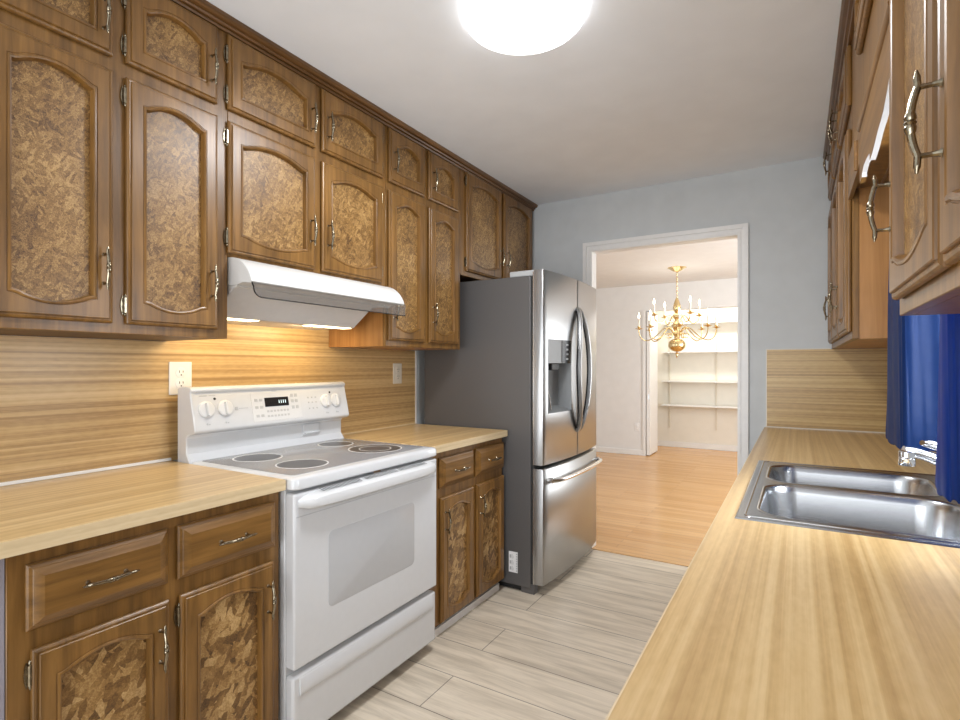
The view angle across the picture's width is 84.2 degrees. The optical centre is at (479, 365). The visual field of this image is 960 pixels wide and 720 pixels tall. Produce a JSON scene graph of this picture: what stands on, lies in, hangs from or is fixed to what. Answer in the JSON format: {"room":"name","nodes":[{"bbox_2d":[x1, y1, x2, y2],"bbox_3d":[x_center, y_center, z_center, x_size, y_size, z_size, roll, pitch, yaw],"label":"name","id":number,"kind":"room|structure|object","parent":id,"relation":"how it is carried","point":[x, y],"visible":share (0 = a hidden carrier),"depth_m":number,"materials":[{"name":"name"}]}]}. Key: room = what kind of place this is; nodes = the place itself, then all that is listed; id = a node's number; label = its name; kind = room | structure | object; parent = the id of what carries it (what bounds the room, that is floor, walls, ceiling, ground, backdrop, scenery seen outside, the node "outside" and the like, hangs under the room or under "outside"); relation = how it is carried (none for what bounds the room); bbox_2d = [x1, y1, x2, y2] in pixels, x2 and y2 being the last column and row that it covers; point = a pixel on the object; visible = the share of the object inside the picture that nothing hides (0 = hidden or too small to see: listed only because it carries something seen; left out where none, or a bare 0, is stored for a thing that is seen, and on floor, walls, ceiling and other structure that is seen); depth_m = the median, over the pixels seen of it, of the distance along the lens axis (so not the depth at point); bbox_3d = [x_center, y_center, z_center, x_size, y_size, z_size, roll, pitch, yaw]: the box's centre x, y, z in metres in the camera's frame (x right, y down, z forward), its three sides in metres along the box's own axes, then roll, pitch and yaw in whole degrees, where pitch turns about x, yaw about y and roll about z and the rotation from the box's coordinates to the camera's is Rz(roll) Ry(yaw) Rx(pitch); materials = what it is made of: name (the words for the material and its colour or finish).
{"room":"kitchen","nodes":[
{"label":"kitchen","id":0,"kind":"room"},
{"bbox_2d":[10,335,424,461],"bbox_3d":[-1.318,0.045,1.955,0.100,2.473,5.200,0,0,31],"label":"wall","id":1,"kind":"structure","parent":0,"point":[420,353],"depth_m":3.42,"materials":[{"name":"grey paint"}]},
{"bbox_2d":[0,458,170,486],"bbox_3d":[-1.435,0.362,1.644,0.006,0.012,0.946,0,0,31],"label":"trim","id":2,"kind":"structure","parent":1,"relation":"attached to","point":[165,459],"depth_m":1.79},
{"bbox_2d":[0,0,226,340],"bbox_3d":[-1.193,-0.641,1.632,0.443,1.096,0.684,0,0,31],"label":"upper cabinet","id":3,"kind":"object","parent":1,"relation":"attached to","point":[113,113],"visible":1,"depth_m":1.53,"materials":[{"name":"brown wood"}]},
{"bbox_2d":[0,324,414,482],"bbox_3d":[-1.048,-0.005,2.301,0.006,0.745,2.472,0,0,31],"label":"backsplash","id":4,"kind":"structure","parent":1,"relation":"attached to","point":[67,405],"depth_m":1.95,"materials":[{"name":"laminate"}]},
{"bbox_2d":[169,362,191,394],"bbox_3d":[-1.173,0.050,2.080,0.009,0.128,0.088,0,0,31],"label":"wall outlet","id":5,"kind":"object","parent":4,"relation":"attached to","point":[180,373],"visible":0.89,"depth_m":2.07,"materials":[{"name":"white plastic"}]},
{"bbox_2d":[176,367,185,377],"bbox_3d":[-1.170,0.029,2.078,0.003,0.042,0.042,0,0,31],"label":"receptacle","id":6,"kind":"object","parent":5,"relation":"attached to","point":[180,371],"depth_m":2.08,"materials":[{"name":"white plastic"}]},
{"bbox_2d":[176,378,185,388],"bbox_3d":[-1.170,0.071,2.078,0.003,0.042,0.042,0,0,31],"label":"receptacle","id":7,"kind":"object","parent":5,"relation":"attached to","point":[180,382],"depth_m":2.07,"materials":[{"name":"white plastic"}]},
{"bbox_2d":[393,363,401,383],"bbox_3d":[-0.498,0.049,3.206,0.009,0.122,0.078,0,0,31],"label":"wall outlet","id":8,"kind":"object","parent":4,"relation":"attached to","point":[397,367],"visible":1,"depth_m":3.20,"materials":[{"name":"white plastic"}]},
{"bbox_2d":[223,34,384,285],"bbox_3d":[-0.811,-0.784,2.271,0.443,0.811,0.838,0,0,31],"label":"upper cabinet","id":9,"kind":"object","parent":1,"relation":"attached to","point":[306,166],"visible":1,"depth_m":2.09,"materials":[{"name":"brown wood"}]},
{"bbox_2d":[227,257,403,329],"bbox_3d":[-0.772,-0.275,2.266,0.502,0.203,0.822,0,0,31],"label":"range hood","id":10,"kind":"object","parent":1,"relation":"attached to","point":[258,294],"visible":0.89,"depth_m":2.09,"materials":[{"name":"metal"}]},
{"bbox_2d":[342,423,414,434],"bbox_3d":[-0.592,0.366,3.054,0.004,0.004,0.709,0,0,31],"label":"trim","id":11,"kind":"structure","parent":1,"relation":"attached to","point":[411,423],"depth_m":3.06,"materials":[{"name":"laminate"}]},
{"bbox_2d":[329,126,459,349],"bbox_3d":[-0.427,-0.641,2.912,0.443,1.096,0.653,0,0,31],"label":"upper cabinet","id":12,"kind":"object","parent":1,"relation":"attached to","point":[422,188],"visible":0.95,"depth_m":2.75,"materials":[{"name":"brown wood"}]},
{"bbox_2d":[415,351,416,423],"bbox_3d":[-0.408,0.138,3.367,0.010,0.460,0.014,0,0,31],"label":"trim","id":13,"kind":"structure","parent":1,"relation":"attached to","point":[415,351],"depth_m":3.36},
{"bbox_2d":[460,170,531,281],"bbox_3d":[-0.005,-0.861,3.617,0.443,0.656,0.989,0,0,31],"label":"upper cabinet","id":14,"kind":"object","parent":1,"relation":"attached to","point":[496,229],"visible":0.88,"depth_m":3.40,"materials":[{"name":"brown wood"}]},
{"bbox_2d":[171,0,537,210],"bbox_3d":[-0.400,-1.169,2.595,0.041,0.042,3.152,0,0,31],"label":"crown molding","id":15,"kind":"structure","parent":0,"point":[203,9],"depth_m":2.19,"materials":[{"name":"brown wood"}]},
{"bbox_2d":[206,0,841,204],"bbox_3d":[-0.158,-1.231,1.260,2.805,0.080,5.200,0,0,31],"label":"ceiling","id":16,"kind":"structure","parent":0,"point":[644,93],"depth_m":2.22,"materials":[{"name":"paint"}]},
{"bbox_2d":[464,0,585,54],"bbox_3d":[0.149,-1.157,1.787,0.406,0.068,0.406,0,0,31],"label":"ceiling lamp","id":17,"kind":"object","parent":16,"relation":"attached to","point":[512,27],"visible":1,"depth_m":1.76,"materials":[{"name":"white glass"}]},
{"bbox_2d":[328,446,737,719],"bbox_3d":[0.614,1.322,3.945,5.400,0.080,10.600,0,0,31],"label":"floor","id":18,"kind":"structure","parent":0,"point":[567,650],"depth_m":2.65,"materials":[{"name":"wood"}]},
{"bbox_2d":[0,559,3,719],"bbox_3d":[-1.297,0.842,1.275,0.632,0.879,0.046,0,0,31],"label":"end panel","id":19,"kind":"object","parent":18,"relation":"on","point":[1,560],"visible":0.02,"depth_m":1.13,"materials":[{"name":"grey paint"}]},
{"bbox_2d":[4,492,278,719],"bbox_3d":[-1.078,0.842,1.577,0.697,0.879,0.694,0,0,31],"label":"base cabinet","id":20,"kind":"object","parent":18,"relation":"on","point":[175,618],"visible":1,"depth_m":1.37,"materials":[{"name":"brown wood"}]},
{"bbox_2d":[0,461,285,558],"bbox_3d":[-1.156,0.385,1.477,0.667,0.034,0.947,0,0,31],"label":"countertop","id":21,"kind":"structure","parent":20,"relation":"on","point":[42,514],"depth_m":1.48,"materials":[{"name":"laminate"}]},
{"bbox_2d":[178,382,435,719],"bbox_3d":[-0.657,0.682,2.199,0.704,1.200,0.794,0,0,31],"label":"electric range","id":22,"kind":"object","parent":18,"relation":"on","point":[357,518],"visible":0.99,"depth_m":2.02,"materials":[{"name":"white metal"}]},
{"bbox_2d":[191,438,435,490],"bbox_3d":[-0.664,0.383,2.203,0.637,0.041,0.794,0,0,31],"label":"cooktop","id":23,"kind":"object","parent":22,"relation":"in","point":[308,464],"depth_m":2.07,"materials":[{"name":"white ceramic"}]},
{"bbox_2d":[429,438,503,636],"bbox_3d":[-0.295,0.842,2.885,0.697,0.879,0.703,0,0,31],"label":"base cabinet","id":24,"kind":"object","parent":18,"relation":"on","point":[469,479],"visible":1,"depth_m":2.69,"materials":[{"name":"brown wood"}]},
{"bbox_2d":[343,424,506,452],"bbox_3d":[-0.312,0.385,2.887,0.667,0.034,0.709,0,0,31],"label":"countertop","id":25,"kind":"structure","parent":24,"relation":"on","point":[442,438],"depth_m":2.79,"materials":[{"name":"laminate"}]},
{"bbox_2d":[425,269,601,594],"bbox_3d":[0.271,0.373,3.496,0.913,1.818,0.901,0,0,31],"label":"refrigerator","id":26,"kind":"object","parent":18,"relation":"on","point":[524,365],"visible":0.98,"depth_m":3.08,"materials":[{"name":"metal"}]},
{"bbox_3d":[0.905,0.846,1.206,0.723,0.872,4.199,0,0,31],"label":"base cabinet","id":27,"kind":"object","parent":18,"relation":"on","visible":0},
{"bbox_2d":[605,427,959,719],"bbox_3d":[0.919,0.388,1.197,0.691,0.041,4.199,0,0,31],"label":"countertop","id":28,"kind":"structure","parent":27,"relation":"on","point":[764,621],"depth_m":0.76,"materials":[{"name":"laminate"}]},
{"bbox_2d":[735,460,959,547],"bbox_3d":[1.100,0.459,1.504,0.604,0.196,0.892,0,0,31],"label":"sink","id":29,"kind":"object","parent":28,"relation":"in","point":[895,505],"visible":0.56,"depth_m":1.53,"materials":[{"name":"metal"}]},
{"bbox_2d":[898,439,936,466],"bbox_3d":[1.212,0.274,1.372,0.220,0.177,0.240,0,0,31],"label":"kitchen faucet","id":30,"kind":"object","parent":28,"relation":"on","point":[907,455],"visible":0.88,"depth_m":1.36,"materials":[{"name":"silver metal"}]},
{"bbox_2d":[596,278,737,449],"bbox_3d":[2.689,0.069,7.411,5.400,2.425,0.120,0,0,31],"label":"wall","id":31,"kind":"structure","parent":0,"point":[619,346],"depth_m":7.68,"materials":[{"name":"white paint"}]},
{"bbox_2d":[596,446,642,455],"bbox_3d":[1.338,1.244,8.142,2.330,0.075,0.014,0,0,31],"label":"baseboard","id":32,"kind":"structure","parent":31,"relation":"attached to","point":[598,449],"depth_m":7.72,"materials":[{"name":"white wood"}]},
{"bbox_2d":[634,423,639,430],"bbox_3d":[2.248,0.882,7.599,0.075,0.115,0.009,0,0,31],"label":"wall outlet","id":33,"kind":"object","parent":31,"relation":"attached to","point":[636,425],"visible":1,"depth_m":7.60,"materials":[{"name":"white plastic"}]},
{"bbox_2d":[643,311,645,455],"bbox_3d":[2.334,0.252,7.544,0.045,2.060,0.016,0,0,31],"label":"trim","id":34,"kind":"structure","parent":31,"relation":"attached to","point":[644,312],"depth_m":7.53,"materials":[{"name":"white wood"}]},
{"bbox_2d":[646,311,657,454],"bbox_3d":[2.499,0.253,7.709,0.048,2.033,0.484,0,0,31],"label":"door","id":35,"kind":"structure","parent":31,"relation":"in","point":[651,347],"depth_m":7.63,"materials":[{"name":"wood"}]},
{"bbox_2d":[596,238,737,288],"bbox_3d":[1.969,-1.208,6.208,5.400,0.130,5.325,0,0,31],"label":"ceiling","id":36,"kind":"structure","parent":0,"point":[711,260],"depth_m":6.01,"materials":[{"name":"white paint"}]},
{"bbox_2d":[635,266,719,357],"bbox_3d":[2.299,-0.611,6.199,0.880,1.062,0.880,0,0,-6],"label":"chandelier","id":37,"kind":"object","parent":36,"relation":"hanging from","point":[676,344],"visible":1,"depth_m":6.16,"materials":[{"name":"gold metal"}]},
{"bbox_2d":[655,307,737,445],"bbox_3d":[3.234,0.069,8.321,5.400,2.425,0.100,0,0,31],"label":"wall","id":38,"kind":"structure","parent":0,"point":[687,424],"depth_m":8.16,"materials":[{"name":"white paint"}]},
{"bbox_2d":[669,317,669,427],"bbox_3d":[2.998,0.107,8.395,0.024,1.750,0.014,0,0,31],"label":"shelf rail","id":39,"kind":"object","parent":38,"relation":"attached to","point":[669,317],"visible":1,"depth_m":8.39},
{"bbox_2d":[661,404,737,408],"bbox_3d":[3.565,0.629,7.921,1.620,0.045,0.214,0,0,31],"label":"closet shelf","id":40,"kind":"object","parent":39,"relation":"attached to","point":[669,405],"visible":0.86,"depth_m":8.04,"materials":[{"name":"white wood"}]},
{"bbox_2d":[661,320,737,326],"bbox_3d":[3.565,-0.631,7.921,1.620,0.045,0.214,0,0,31],"label":"closet shelf","id":41,"kind":"object","parent":39,"relation":"attached to","point":[735,321],"visible":0.36,"depth_m":7.92,"materials":[{"name":"white wood"}]},
{"bbox_2d":[658,440,737,451],"bbox_3d":[4.041,1.239,7.770,3.450,0.085,0.014,0,0,31],"label":"baseboard","id":42,"kind":"structure","parent":38,"relation":"attached to","point":[660,443],"depth_m":8.17,"materials":[{"name":"white wood"}]},
{"bbox_2d":[715,316,716,429],"bbox_3d":[3.582,0.107,8.045,0.024,1.750,0.014,0,0,31],"label":"shelf rail","id":43,"kind":"object","parent":38,"relation":"attached to","point":[715,316],"visible":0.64,"depth_m":8.04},
{"bbox_2d":[661,380,737,383],"bbox_3d":[3.565,0.259,7.921,1.620,0.045,0.214,0,0,31],"label":"closet shelf","id":44,"kind":"object","parent":43,"relation":"attached to","point":[668,381],"visible":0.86,"depth_m":7.91,"materials":[{"name":"white wood"}]},
{"bbox_2d":[661,351,737,354],"bbox_3d":[3.565,-0.193,7.921,1.620,0.045,0.214,0,0,31],"label":"closet shelf","id":45,"kind":"object","parent":43,"relation":"attached to","point":[668,352],"visible":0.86,"depth_m":8.08,"materials":[{"name":"white wood"}]},
{"bbox_2d":[532,157,877,455],"bbox_3d":[1.197,0.005,3.523,2.805,2.553,0.075,0,0,31],"label":"wall","id":46,"kind":"structure","parent":0,"point":[785,207],"depth_m":3.20,"materials":[{"name":"grey paint"}]},
{"bbox_2d":[592,547,688,566],"bbox_3d":[1.181,1.280,3.484,0.920,0.004,0.032,0,0,31],"label":"trim","id":47,"kind":"structure","parent":46,"relation":"attached to","point":[594,548],"depth_m":3.54,"materials":[{"name":"brown wood"}]},
{"bbox_2d":[583,223,747,548],"bbox_3d":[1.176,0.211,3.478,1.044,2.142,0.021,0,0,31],"label":"trim","id":48,"kind":"structure","parent":46,"relation":"attached to","point":[741,230],"depth_m":3.23,"materials":[{"name":"white wood"}]},
{"bbox_2d":[766,348,886,433],"bbox_3d":[1.997,0.135,2.989,0.682,0.464,0.018,0,0,31],"label":"backsplash","id":49,"kind":"structure","parent":46,"relation":"attached to","point":[829,389],"depth_m":3.00,"materials":[{"name":"laminate"}]},
{"bbox_2d":[823,0,853,160],"bbox_3d":[1.072,-1.169,1.512,0.041,0.042,3.497,0,0,31],"label":"crown molding","id":50,"kind":"structure","parent":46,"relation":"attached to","point":[846,20],"depth_m":1.97,"materials":[{"name":"brown wood"}]},
{"bbox_3d":[1.003,0.045,0.565,0.100,2.473,5.200,0,0,31],"label":"wall","id":51,"kind":"structure","parent":0,"visible":0},
{"bbox_2d":[823,36,888,348],"bbox_3d":[1.774,-0.641,2.352,0.411,1.096,1.334,0,0,31],"label":"upper cabinet","id":52,"kind":"object","parent":51,"relation":"attached to","point":[858,266],"visible":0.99,"depth_m":1.88,"materials":[{"name":"brown wood"}]},
{"bbox_2d":[853,0,888,188],"bbox_3d":[1.174,-0.903,1.351,0.411,0.573,0.999,0,0,31],"label":"upper cabinet","id":53,"kind":"object","parent":51,"relation":"attached to","point":[868,14],"visible":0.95,"depth_m":1.52,"materials":[{"name":"brown wood"}]},
{"bbox_2d":[848,0,888,199],"bbox_3d":[1.031,-0.611,1.423,0.020,0.215,1.020,0,0,31],"label":"window valance","id":54,"kind":"object","parent":53,"relation":"attached to","point":[874,113],"visible":0.85,"depth_m":1.24,"materials":[{"name":"brown wood"}]},
{"bbox_2d":[881,167,888,183],"bbox_3d":[1.115,-0.620,1.386,0.012,0.012,0.996,0,0,31],"label":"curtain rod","id":55,"kind":"object","parent":53,"relation":"attached to","point":[887,171],"visible":0.16,"depth_m":1.73,"materials":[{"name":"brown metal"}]},
{"bbox_2d":[886,278,939,451],"bbox_3d":[1.270,-0.188,1.515,0.248,0.851,0.256,0,0,-37],"label":"curtain","id":56,"kind":"object","parent":55,"relation":"hanging from","point":[912,340],"visible":0.38,"depth_m":1.45,"materials":[{"name":"blue fabric"}]},
{"bbox_2d":[935,314,959,503],"bbox_3d":[0.988,-0.181,0.965,0.237,0.866,0.121,0,0,31],"label":"curtain","id":57,"kind":"object","parent":55,"relation":"hanging from","point":[947,473],"visible":0.44,"depth_m":0.98,"materials":[{"name":"blue fabric"}]},
{"bbox_2d":[866,0,959,315],"bbox_3d":[0.619,-0.641,0.423,0.411,1.096,1.161,0,0,31],"label":"upper cabinet","id":58,"kind":"object","parent":51,"relation":"attached to","point":[923,184],"visible":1,"depth_m":0.72,"materials":[{"name":"brown wood"}]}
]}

